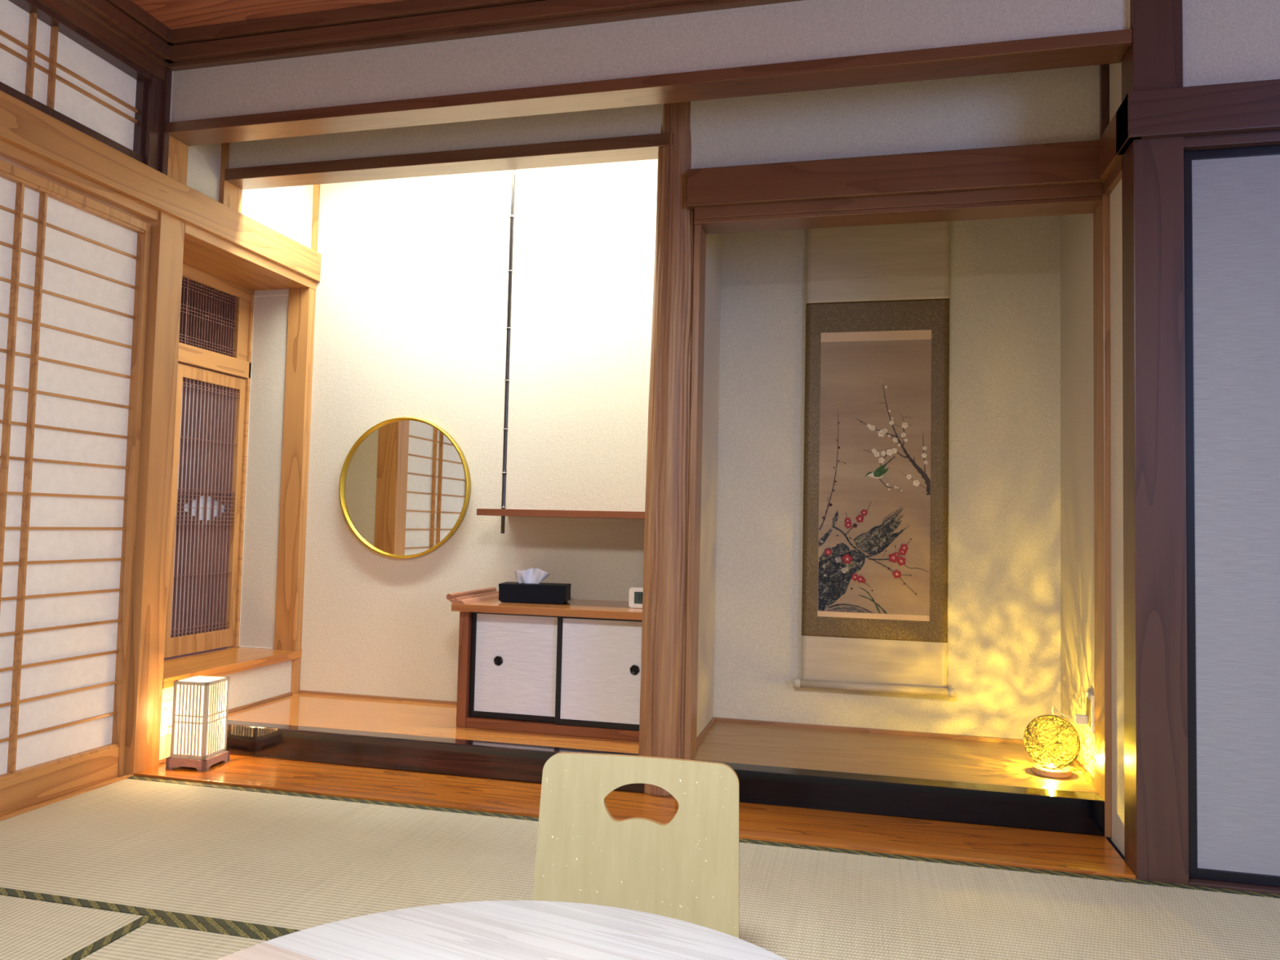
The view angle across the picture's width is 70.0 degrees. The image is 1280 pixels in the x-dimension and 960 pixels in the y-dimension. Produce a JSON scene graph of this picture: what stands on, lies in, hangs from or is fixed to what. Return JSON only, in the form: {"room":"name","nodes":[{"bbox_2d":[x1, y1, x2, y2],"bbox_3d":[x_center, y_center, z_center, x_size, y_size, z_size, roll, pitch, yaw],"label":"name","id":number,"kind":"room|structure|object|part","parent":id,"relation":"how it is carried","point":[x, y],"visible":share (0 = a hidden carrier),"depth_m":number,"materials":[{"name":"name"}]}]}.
{"room":"traditional dwelling","nodes":[
{"label":"traditional dwelling","id":0,"kind":"room"},
{"bbox_2d":[158,659,292,764],"bbox_3d":[-1.671,0.903,3.650,0.088,0.280,0.785,1,-3,14],"label":"wall","id":1,"kind":"structure","parent":0,"point":[256,684],"depth_m":3.77,"materials":[{"name":"paint"}]},
{"bbox_2d":[159,757,166,764],"bbox_3d":[-1.695,1.012,3.350,0.010,0.012,0.197,1,-3,14],"label":"baseboard","id":2,"kind":"structure","parent":1,"relation":"attached to","point":[162,761],"depth_m":3.27,"materials":[{"name":"brown wood"}]},
{"bbox_2d":[160,699,173,736],"bbox_3d":[-1.668,0.897,3.285,0.090,0.196,0.072,1,-3,14],"label":"wall outlet","id":3,"kind":"object","parent":1,"relation":"attached to","point":[166,707],"visible":0.5,"depth_m":3.29,"materials":[{"name":"white plastic"}]},
{"bbox_2d":[162,646,302,688],"bbox_3d":[-1.771,0.749,3.709,0.343,0.036,0.831,1,-3,14],"label":"sill","id":4,"kind":"structure","parent":1,"relation":"on","point":[224,660],"depth_m":3.72,"materials":[{"name":"brown wood"}]},
{"bbox_2d":[227,691,292,713],"bbox_3d":[-1.587,0.925,3.787,0.010,0.014,0.553,1,-3,14],"label":"baseboard","id":5,"kind":"structure","parent":1,"relation":"attached to","point":[288,694],"depth_m":3.79,"materials":[{"name":"brown wood"}]},
{"bbox_2d":[186,142,313,248],"bbox_3d":[-1.628,-1.342,3.789,0.100,0.680,0.833,1,-3,14],"label":"wall","id":6,"kind":"structure","parent":0,"point":[286,211],"depth_m":3.83,"materials":[{"name":"paint"}]},
{"bbox_2d":[218,142,242,213],"bbox_3d":[-1.647,-1.355,3.627,0.100,0.670,0.109,1,-3,14],"label":"post","id":7,"kind":"object","parent":6,"relation":"attached to","point":[231,196],"visible":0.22,"depth_m":3.57,"materials":[{"name":"brown wood"}]},
{"bbox_2d":[311,184,319,252],"bbox_3d":[-1.474,-1.340,4.168,0.020,0.640,0.022,1,-3,14],"label":"post","id":8,"kind":"object","parent":6,"relation":"attached to","point":[316,187],"visible":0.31,"depth_m":4.15,"materials":[{"name":"brown wood"}]},
{"bbox_2d":[239,288,288,648],"bbox_3d":[-1.688,-0.058,4.149,0.240,1.650,0.063,1,-3,14],"label":"wall","id":9,"kind":"structure","parent":0,"point":[265,435],"depth_m":4.12,"materials":[{"name":"paint"}]},
{"bbox_2d":[164,363,245,657],"bbox_3d":[-1.865,0.131,3.913,0.030,1.196,0.424,1,-3,14],"label":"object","id":10,"kind":"structure","parent":9,"relation":"in","point":[207,460],"depth_m":3.91,"materials":[{"name":"brown wood"}]},
{"bbox_2d":[178,274,240,358],"bbox_3d":[-1.891,-0.698,3.752,0.032,0.291,0.703,1,-3,14],"label":"transom lattice panel","id":11,"kind":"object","parent":9,"relation":"in","point":[210,314],"depth_m":3.92,"materials":[{"name":"brown wood"}]},
{"bbox_2d":[177,262,254,647],"bbox_3d":[-1.896,-0.080,3.763,0.047,1.619,0.788,1,-3,14],"label":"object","id":12,"kind":"structure","parent":9,"relation":"attached to","point":[240,367],"depth_m":4.10,"materials":[{"name":"brown wood"}]},
{"bbox_2d":[238,294,288,648],"bbox_3d":[-1.687,-0.046,4.116,0.217,1.593,0.002,1,-3,14],"label":"trim","id":13,"kind":"structure","parent":9,"relation":"attached to","point":[270,295],"depth_m":4.14,"materials":[{"name":"brown wood"}]},
{"bbox_2d":[130,0,405,29],"bbox_3d":[0.872,-1.661,0.897,6.320,0.040,4.496,1,-3,14],"label":"ceiling","id":14,"kind":"structure","parent":0,"point":[174,14],"depth_m":3.07,"materials":[{"name":"brown wood"}]},
{"bbox_2d":[299,159,657,701],"bbox_3d":[-0.656,-0.284,3.975,1.983,2.730,0.100,1,-3,14],"label":"wall","id":15,"kind":"structure","parent":0,"point":[411,300],"depth_m":3.93,"materials":[{"name":"paint"}]},
{"bbox_2d":[182,222,316,290],"bbox_3d":[-1.719,-0.905,3.788,0.312,0.040,0.831,1,-3,14],"label":"soffit","id":16,"kind":"structure","parent":15,"relation":"attached to","point":[203,251],"depth_m":3.78,"materials":[{"name":"brown wood"}]},
{"bbox_2d":[274,287,315,695],"bbox_3d":[-1.550,0.081,4.095,0.105,1.972,0.050,1,-3,14],"label":"post","id":17,"kind":"object","parent":15,"relation":"attached to","point":[301,304],"visible":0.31,"depth_m":4.08,"materials":[{"name":"brown wood"}]},
{"bbox_2d":[298,689,457,705],"bbox_3d":[-0.639,0.950,3.847,1.800,0.014,0.008,1,-3,14],"label":"baseboard","id":18,"kind":"structure","parent":15,"relation":"attached to","point":[312,692],"depth_m":3.96,"materials":[{"name":"brown wood"}]},
{"bbox_2d":[338,417,471,558],"bbox_3d":[-1.028,0.033,3.979,0.615,0.615,0.032,1,-3,14],"label":"wall mirror","id":19,"kind":"object","parent":15,"relation":"attached to","point":[405,488],"visible":1,"depth_m":3.98,"materials":[{"name":"gold metal"}]},
{"bbox_2d":[476,508,644,519],"bbox_3d":[-0.209,0.137,3.623,0.802,0.026,0.325,1,-3,14],"label":"wall shelf","id":20,"kind":"object","parent":15,"relation":"attached to","point":[486,512],"visible":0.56,"depth_m":3.48,"materials":[{"name":"brown wood"}]},
{"bbox_2d":[228,64,1099,168],"bbox_3d":[-0.070,-1.354,3.242,3.147,0.640,0.065,1,-3,14],"label":"wall","id":21,"kind":"structure","parent":0,"point":[1055,105],"depth_m":3.04,"materials":[{"name":"paint"}]},
{"bbox_2d":[224,132,674,190],"bbox_3d":[-0.733,-1.176,3.395,1.790,0.044,0.109,1,-3,14],"label":"lintel","id":22,"kind":"object","parent":21,"relation":"attached to","point":[642,147],"visible":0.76,"depth_m":3.35,"materials":[{"name":"brown wood"}]},
{"bbox_2d":[686,139,1102,212],"bbox_3d":[0.793,-0.980,2.968,1.290,0.127,0.070,1,-3,14],"label":"lintel","id":23,"kind":"object","parent":21,"relation":"attached to","point":[1076,162],"visible":0.76,"depth_m":2.92,"materials":[{"name":"brown wood"}]},
{"bbox_2d":[693,182,1103,219],"bbox_3d":[0.807,-0.897,2.971,1.272,0.039,0.048,1,-3,14],"label":"lintel","id":24,"kind":"object","parent":23,"relation":"attached to","point":[1097,188],"visible":0.8,"depth_m":2.94,"materials":[{"name":"brown wood"}]},
{"bbox_2d":[696,233,721,737],"bbox_3d":[0.212,-0.290,3.472,0.078,2.730,0.628,1,-3,14],"label":"wall partition","id":25,"kind":"structure","parent":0,"point":[713,242],"depth_m":3.56,"materials":[{"name":"paint"}]},
{"bbox_2d":[696,717,715,746],"bbox_3d":[0.233,0.953,3.415,0.014,0.017,0.571,1,-3,14],"label":"baseboard","id":26,"kind":"structure","parent":25,"relation":"attached to","point":[713,721],"depth_m":3.46,"materials":[{"name":"brown wood"}]},
{"bbox_2d":[170,0,1279,122],"bbox_3d":[1.266,-1.291,2.596,6.050,0.510,0.082,1,-3,14],"label":"wall","id":27,"kind":"structure","parent":0,"point":[805,29],"depth_m":2.82,"materials":[{"name":"paint"}]},
{"bbox_2d":[159,67,172,175],"bbox_3d":[-1.691,-1.279,3.260,0.014,0.402,0.026,1,-3,14],"label":"post","id":28,"kind":"object","parent":27,"relation":"attached to","point":[164,148],"visible":0.76,"depth_m":3.25,"materials":[{"name":"brown wood"}]},
{"bbox_2d":[164,0,803,71],"bbox_3d":[-0.165,-1.507,2.901,3.140,0.113,0.108,1,-3,14],"label":"crown molding","id":29,"kind":"structure","parent":27,"relation":"attached to","point":[407,22],"depth_m":3.02,"materials":[{"name":"brown wood"}]},
{"bbox_2d":[165,28,1132,146],"bbox_3d":[-0.154,-1.234,2.937,3.130,0.038,0.117,1,-3,14],"label":"lintel","id":30,"kind":"object","parent":27,"relation":"attached to","point":[1106,47],"visible":1,"depth_m":2.84,"materials":[{"name":"brown wood"}]},
{"bbox_2d":[169,0,1129,122],"bbox_3d":[-0.161,-1.359,2.903,3.126,0.208,0.002,1,-3,14],"label":"trim","id":31,"kind":"structure","parent":27,"relation":"attached to","point":[1128,0],"depth_m":3.27,"materials":[{"name":"brown wood"}]},
{"bbox_2d":[1115,79,1279,155],"bbox_3d":[2.766,-0.974,2.192,2.938,0.127,0.126,1,-3,14],"label":"lintel","id":32,"kind":"object","parent":27,"relation":"attached to","point":[1254,106],"visible":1,"depth_m":2.44,"materials":[{"name":"brown wood"}]},
{"bbox_2d":[1183,129,1279,151],"bbox_3d":[2.836,-0.896,2.184,2.797,0.029,0.100,1,-3,14],"label":"lintel","id":33,"kind":"object","parent":32,"relation":"attached to","point":[1269,137],"visible":0.45,"depth_m":2.44,"materials":[{"name":"brown wood"}]},
{"bbox_2d":[713,215,1060,741],"bbox_3d":[1.006,-0.263,3.652,1.535,2.730,0.100,1,-3,14],"label":"wall","id":34,"kind":"structure","parent":0,"point":[1003,665],"depth_m":3.54,"materials":[{"name":"paint"}]},
{"bbox_2d":[793,221,955,697],"bbox_3d":[0.923,-0.211,3.585,0.609,2.067,0.036,1,-3,14],"label":"scroll","id":35,"kind":"object","parent":34,"relation":"hanging from","point":[874,597],"visible":0.98,"depth_m":3.59,"materials":[{"name":"fabric"}]},
{"bbox_3d":[0.618,0.800,3.602,0.028,0.035,0.035,1,-3,14],"label":"roller knob","id":36,"kind":"part","parent":35,"relation":"part of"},
{"bbox_2d":[817,329,931,621],"bbox_3d":[0.918,-0.024,3.585,0.423,1.130,0.007,1,-3,14],"label":"painting","id":37,"kind":"object","parent":35,"relation":"attached to","point":[874,386],"depth_m":3.59,"materials":[{"name":"paper"}]},
{"bbox_3d":[1.182,0.806,3.465,0.028,0.035,0.035,1,-3,14],"label":"roller knob","id":38,"kind":"part","parent":35,"relation":"part of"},
{"bbox_2d":[713,716,1054,746],"bbox_3d":[0.928,0.975,3.545,1.304,0.017,0.012,1,-3,14],"label":"baseboard","id":39,"kind":"structure","parent":34,"relation":"attached to","point":[986,739],"depth_m":3.54,"materials":[{"name":"brown wood"}]},
{"bbox_2d":[1060,62,1124,856],"bbox_3d":[1.513,-0.285,2.980,0.073,2.730,0.968,1,-3,14],"label":"wall","id":40,"kind":"structure","parent":0,"point":[1077,341],"depth_m":3.06,"materials":[{"name":"paint"}]},
{"bbox_2d":[684,194,1111,837],"bbox_3d":[0.802,0.088,2.961,1.292,1.931,0.135,1,-3,14],"label":"door frame","id":41,"kind":"structure","parent":40,"relation":"attached to","point":[1101,215],"depth_m":2.90,"materials":[{"name":"brown wood"}]},
{"bbox_2d":[1058,746,1094,787],"bbox_3d":[1.486,0.966,3.106,0.014,0.017,0.579,1,-3,14],"label":"baseboard","id":42,"kind":"structure","parent":40,"relation":"attached to","point":[1077,765],"depth_m":2.98,"materials":[{"name":"brown wood"}]},
{"bbox_2d":[1085,691,1094,733],"bbox_3d":[1.453,0.751,2.954,0.010,0.120,0.086,1,-3,14],"label":"wall outlet","id":43,"kind":"object","parent":40,"relation":"attached to","point":[1090,698],"visible":1,"depth_m":2.93,"materials":[{"name":"white plastic"}]},
{"bbox_2d":[1074,714,1088,724],"bbox_3d":[1.432,0.777,2.968,0.036,0.028,0.028,1,-3,14],"label":"adapter","id":44,"kind":"object","parent":43,"relation":"attached to","point":[1078,718],"visible":1,"depth_m":2.96,"materials":[{"name":"white plastic"}]},
{"bbox_2d":[1099,63,1109,138],"bbox_3d":[1.441,-1.346,2.834,0.025,0.630,0.033,1,-3,14],"label":"post","id":45,"kind":"object","parent":40,"relation":"attached to","point":[1104,68],"depth_m":2.81,"materials":[{"name":"brown wood"}]},
{"bbox_2d":[1103,157,1122,194],"bbox_3d":[1.406,-0.897,2.701,0.020,0.039,0.230,1,-3,14],"label":"lintel","id":46,"kind":"object","parent":40,"relation":"attached to","point":[1114,177],"visible":0.76,"depth_m":2.70,"materials":[{"name":"brown wood"}]},
{"bbox_2d":[1098,93,1138,180],"bbox_3d":[1.380,-0.983,2.629,0.038,0.127,0.316,1,-3,14],"label":"lintel","id":47,"kind":"object","parent":40,"relation":"attached to","point":[1108,158],"visible":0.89,"depth_m":2.64,"materials":[{"name":"brown wood"}]},
{"bbox_2d":[1105,836,1124,861],"bbox_3d":[0.697,1.078,1.099,6.700,0.104,5.200,1,-3,14],"label":"floor","id":48,"kind":"structure","parent":0,"point":[1108,839],"depth_m":2.80,"materials":[{"name":"brown wood"}]},
{"bbox_2d":[0,774,125,816],"bbox_3d":[-2.130,0.954,1.793,0.116,0.033,2.800,1,-3,14],"label":"threshold","id":49,"kind":"object","parent":48,"relation":"on","point":[123,775],"visible":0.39,"depth_m":2.89,"materials":[{"name":"brown wood"}]},
{"bbox_2d":[0,773,133,821],"bbox_3d":[-2.079,0.948,1.781,0.020,0.026,2.800,1,-3,14],"label":"threshold","id":50,"kind":"object","parent":49,"relation":"on","point":[118,779],"visible":0.53,"depth_m":2.87,"materials":[{"name":"brown wood"}]},
{"bbox_2d":[0,160,151,815],"bbox_3d":[-1.875,0.030,2.746,0.038,1.917,0.907,1,-3,14],"label":"door","id":51,"kind":"structure","parent":49,"relation":"on","point":[74,266],"depth_m":2.93,"materials":[{"name":"white paper"}]},
{"bbox_3d":[-1.895,0.937,2.701,0.031,0.101,0.867,1,-3,14],"label":"panel","id":52,"kind":"part","parent":51,"relation":"part of","materials":[{"name":"brown wood"}]},
{"bbox_2d":[0,894,155,959],"bbox_3d":[-1.732,0.950,1.264,0.899,0.058,1.818,1,-3,14],"label":"mat","id":53,"kind":"object","parent":48,"relation":"on","point":[30,929],"visible":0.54,"depth_m":1.98,"materials":[{"name":"beige wicker"}]},
{"bbox_2d":[123,135,188,775],"bbox_3d":[-1.755,-0.251,3.272,0.120,2.656,0.117,1,-3,14],"label":"post","id":54,"kind":"object","parent":48,"relation":"on","point":[148,609],"visible":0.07,"depth_m":3.23,"materials":[{"name":"brown wood"}]},
{"bbox_2d":[80,916,283,959],"bbox_3d":[-0.303,0.989,1.383,1.818,0.058,0.909,1,-3,14],"label":"mat","id":55,"kind":"object","parent":48,"relation":"on","point":[160,938],"visible":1,"depth_m":1.93,"materials":[{"name":"beige wicker"}]},
{"bbox_2d":[532,751,739,938],"bbox_3d":[-0.041,0.750,1.555,0.428,0.446,0.454,1,-3,14],"label":"chair","id":56,"kind":"object","parent":55,"relation":"on","point":[686,868],"visible":0.88,"depth_m":1.75,"materials":[{"name":"beige wood"}]},
{"bbox_2d":[0,775,538,935],"bbox_3d":[-0.963,1.028,2.479,1.818,0.058,0.909,1,-3,14],"label":"mat","id":57,"kind":"object","parent":48,"relation":"on","point":[283,863],"visible":0.56,"depth_m":2.43,"materials":[{"name":"beige wicker"}]},
{"bbox_2d":[133,754,1136,879],"bbox_3d":[-0.181,1.064,2.924,3.130,0.066,0.325,1,-3,14],"label":"board","id":58,"kind":"object","parent":48,"relation":"on","point":[1095,855],"visible":0.42,"depth_m":2.83,"materials":[{"name":"brown wood"}]},
{"bbox_2d":[165,675,230,771],"bbox_3d":[-1.575,0.865,3.273,0.148,0.302,0.148,1,-3,9],"label":"lantern","id":59,"kind":"object","parent":58,"relation":"on","point":[200,707],"visible":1,"depth_m":3.22,"materials":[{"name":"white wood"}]},
{"bbox_3d":[-1.575,0.849,3.274,0.119,0.263,0.119,1,-3,9],"label":"lamp shade","id":60,"kind":"part","parent":59,"relation":"part of","materials":[{"name":"white paper"}]},
{"bbox_2d":[226,720,644,792],"bbox_3d":[-0.781,0.979,3.267,1.800,0.111,0.070,1,-3,14],"label":"platform riser","id":61,"kind":"structure","parent":58,"relation":"on","point":[410,753],"depth_m":3.26,"materials":[{"name":"black paint"}]},
{"bbox_2d":[227,693,639,754],"bbox_3d":[-0.706,0.991,3.574,1.800,0.100,0.564,1,-3,14],"label":"board","id":62,"kind":"object","parent":61,"relation":"on","point":[375,715],"visible":0.26,"depth_m":3.54,"materials":[{"name":"brown wood"}]},
{"bbox_2d":[446,586,642,741],"bbox_3d":[-0.266,0.697,3.548,0.866,0.503,0.437,1,-3,14],"label":"base cabinet","id":63,"kind":"object","parent":62,"relation":"on","point":[572,667],"visible":0.88,"depth_m":3.41,"materials":[{"name":"brown wood"}]},
{"bbox_3d":[-0.628,0.726,3.658,0.037,0.439,0.391,1,-3,14],"label":"panel","id":64,"kind":"part","parent":63,"relation":"part of","materials":[{"name":"brown wood"}]},
{"bbox_3d":[-0.644,0.460,3.654,0.077,0.036,0.434,1,-3,14],"label":"edge moulding","id":65,"kind":"part","parent":63,"relation":"part of","materials":[{"name":"brown wood"}]},
{"bbox_3d":[-0.537,0.685,3.465,0.036,0.036,0.007,1,-3,14],"label":"handle","id":66,"kind":"part","parent":63,"relation":"part of","materials":[{"name":"black metal"}]},
{"bbox_3d":[-0.468,0.702,3.455,0.368,0.402,0.016,1,-3,14],"label":"frame","id":67,"kind":"part","parent":63,"relation":"part of","materials":[{"name":"white paper"}]},
{"bbox_3d":[-0.468,0.702,3.455,0.368,0.402,0.012,1,-3,14],"label":"sliding door","id":68,"kind":"part","parent":63,"relation":"part of","materials":[{"name":"paper"}]},
{"bbox_2d":[498,568,571,604],"bbox_3d":[-0.412,0.413,3.598,0.264,0.132,0.127,1,-3,5],"label":"tissue box","id":69,"kind":"object","parent":63,"relation":"on","point":[529,588],"visible":1,"depth_m":3.54,"materials":[{"name":"black leather"}]},
{"bbox_3d":[-0.412,0.415,3.598,0.264,0.013,0.127,1,-3,5],"label":"lid","id":70,"kind":"part","parent":69,"relation":"part of","materials":[{"name":"black leather"}]},
{"bbox_3d":[-0.270,0.923,3.384,0.792,0.035,0.040,1,-3,14],"label":"rail","id":71,"kind":"part","parent":63,"relation":"part of","materials":[{"name":"brown wood"}]},
{"bbox_3d":[-0.096,0.705,3.345,0.438,0.402,0.016,1,-3,14],"label":"frame","id":72,"kind":"part","parent":63,"relation":"part of","materials":[{"name":"white paper"}]},
{"bbox_3d":[-0.096,0.705,3.345,0.438,0.402,0.012,1,-3,14],"label":"sliding door","id":73,"kind":"part","parent":63,"relation":"part of","materials":[{"name":"paper"}]},
{"bbox_3d":[-0.019,0.690,3.320,0.036,0.036,0.007,1,-3,14],"label":"handle","id":74,"kind":"part","parent":63,"relation":"part of","materials":[{"name":"black metal"}]},
{"bbox_2d":[628,586,643,608],"bbox_3d":[0.015,0.443,3.434,0.110,0.078,0.038,1,-3,14],"label":"digital clock","id":75,"kind":"object","parent":63,"relation":"on","point":[635,596],"visible":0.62,"depth_m":3.42,"materials":[{"name":"white plastic"}]},
{"bbox_2d":[638,101,694,796],"bbox_3d":[0.109,-0.248,3.157,0.177,2.590,0.177,1,-3,-1],"label":"column","id":76,"kind":"structure","parent":62,"relation":"on","point":[664,597],"depth_m":3.08,"materials":[{"name":"brown wood"}]},
{"bbox_2d":[697,760,1104,835],"bbox_3d":[0.740,0.999,2.904,1.328,0.103,0.085,1,-3,14],"label":"platform riser","id":77,"kind":"structure","parent":58,"relation":"on","point":[1003,806],"depth_m":2.83,"materials":[{"name":"black wood"}]},
{"bbox_2d":[693,721,1097,793],"bbox_3d":[0.845,1.013,3.245,1.324,0.094,0.628,1,-3,14],"label":"board","id":78,"kind":"object","parent":77,"relation":"on","point":[1006,764],"visible":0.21,"depth_m":3.20,"materials":[{"name":"brown wood"}]},
{"bbox_2d":[1023,705,1083,777],"bbox_3d":[1.371,0.863,3.015,0.201,0.207,0.172,2,-3,-12],"label":"globe lamp","id":79,"kind":"object","parent":78,"relation":"on","point":[1051,770],"visible":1,"depth_m":2.97,"materials":[{"name":"yellow glass"}]},
{"bbox_2d":[739,838,1279,959],"bbox_3d":[0.805,1.047,2.049,1.818,0.058,0.909,1,-3,14],"label":"mat","id":80,"kind":"object","parent":48,"relation":"on","point":[797,901],"visible":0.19,"depth_m":2.17,"materials":[{"name":"beige wicker"}]},
{"bbox_2d":[1121,0,1188,884],"bbox_3d":[1.403,-0.219,2.499,0.123,2.656,0.117,1,-3,14],"label":"post","id":81,"kind":"object","parent":48,"relation":"on","point":[1156,788],"visible":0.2,"depth_m":2.44,"materials":[{"name":"brown wood"}]},
{"bbox_2d":[1188,877,1279,894],"bbox_3d":[2.791,1.087,2.082,2.797,0.058,0.105,1,-3,14],"label":"threshold","id":82,"kind":"object","parent":48,"relation":"on","point":[1193,882],"visible":0.2,"depth_m":2.35,"materials":[{"name":"brown wood"}]},
{"bbox_2d":[1183,144,1279,887],"bbox_3d":[1.898,0.078,2.347,0.898,1.942,0.024,1,-3,14],"label":"door","id":83,"kind":"structure","parent":82,"relation":"on","point":[1232,196],"depth_m":2.42,"materials":[{"name":"grey paper"}]},
{"bbox_3d":[-0.517,0.940,0.500,1.818,0.058,0.909,1,-3,14],"label":"mat","id":84,"kind":"object","parent":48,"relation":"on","visible":0},
{"bbox_2d":[216,900,786,959],"bbox_3d":[-0.165,0.775,0.913,0.926,0.330,0.926,1,-3,14],"label":"table","id":85,"kind":"object","parent":84,"relation":"on","point":[491,930],"visible":1,"depth_m":1.25,"materials":[{"name":"white wood"}]},
{"bbox_3d":[-0.113,-1.669,3.571,3.700,0.040,1.080,1,-3,14],"label":"ceiling","id":86,"kind":"structure","parent":0,"visible":0},
{"bbox_2d":[500,169,515,533],"bbox_3d":[-0.512,-0.723,3.595,0.021,1.865,0.021,3,-3,-31],"label":"bamboo pole","id":87,"kind":"object","parent":86,"relation":"hanging from","point":[512,217],"visible":0.86,"depth_m":3.58,"materials":[{"name":"black wood"}]},
{"bbox_3d":[-2.568,-0.434,-0.033,0.100,2.656,1.100,1,-3,14],"label":"wall","id":88,"kind":"structure","parent":0,"visible":0},
{"bbox_2d":[36,0,165,81],"bbox_3d":[-2.041,-1.525,1.909,0.044,0.060,2.800,1,-3,14],"label":"lintel","id":89,"kind":"object","parent":88,"relation":"attached to","point":[61,7],"visible":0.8,"depth_m":3.00,"materials":[{"name":"brown wood"}]},
{"bbox_2d":[63,0,173,68],"bbox_3d":[-2.018,-1.599,1.907,0.108,0.113,2.800,1,-3,14],"label":"crown molding","id":90,"kind":"structure","parent":88,"relation":"attached to","point":[125,19],"depth_m":3.06,"materials":[{"name":"brown wood"}]},
{"bbox_2d":[0,90,321,281],"bbox_3d":[-1.926,-1.064,2.344,0.070,0.128,3.748,1,-3,14],"label":"lintel","id":91,"kind":"object","parent":88,"relation":"attached to","point":[23,126],"visible":0.8,"depth_m":3.11,"materials":[{"name":"brown wood"}]},
{"bbox_2d":[0,139,159,222],"bbox_3d":[-2.083,-1.010,1.890,0.102,0.036,2.800,1,-3,14],"label":"lintel","id":92,"kind":"object","parent":91,"relation":"attached to","point":[13,155],"visible":0.78,"depth_m":2.90,"materials":[{"name":"brown wood"}]},
{"bbox_2d":[0,0,163,171],"bbox_3d":[-1.839,-1.279,2.816,0.063,0.352,0.912,1,-3,14],"label":"window","id":93,"kind":"structure","parent":91,"relation":"on","point":[48,63],"depth_m":2.96,"materials":[{"name":"white paper"}]}
]}

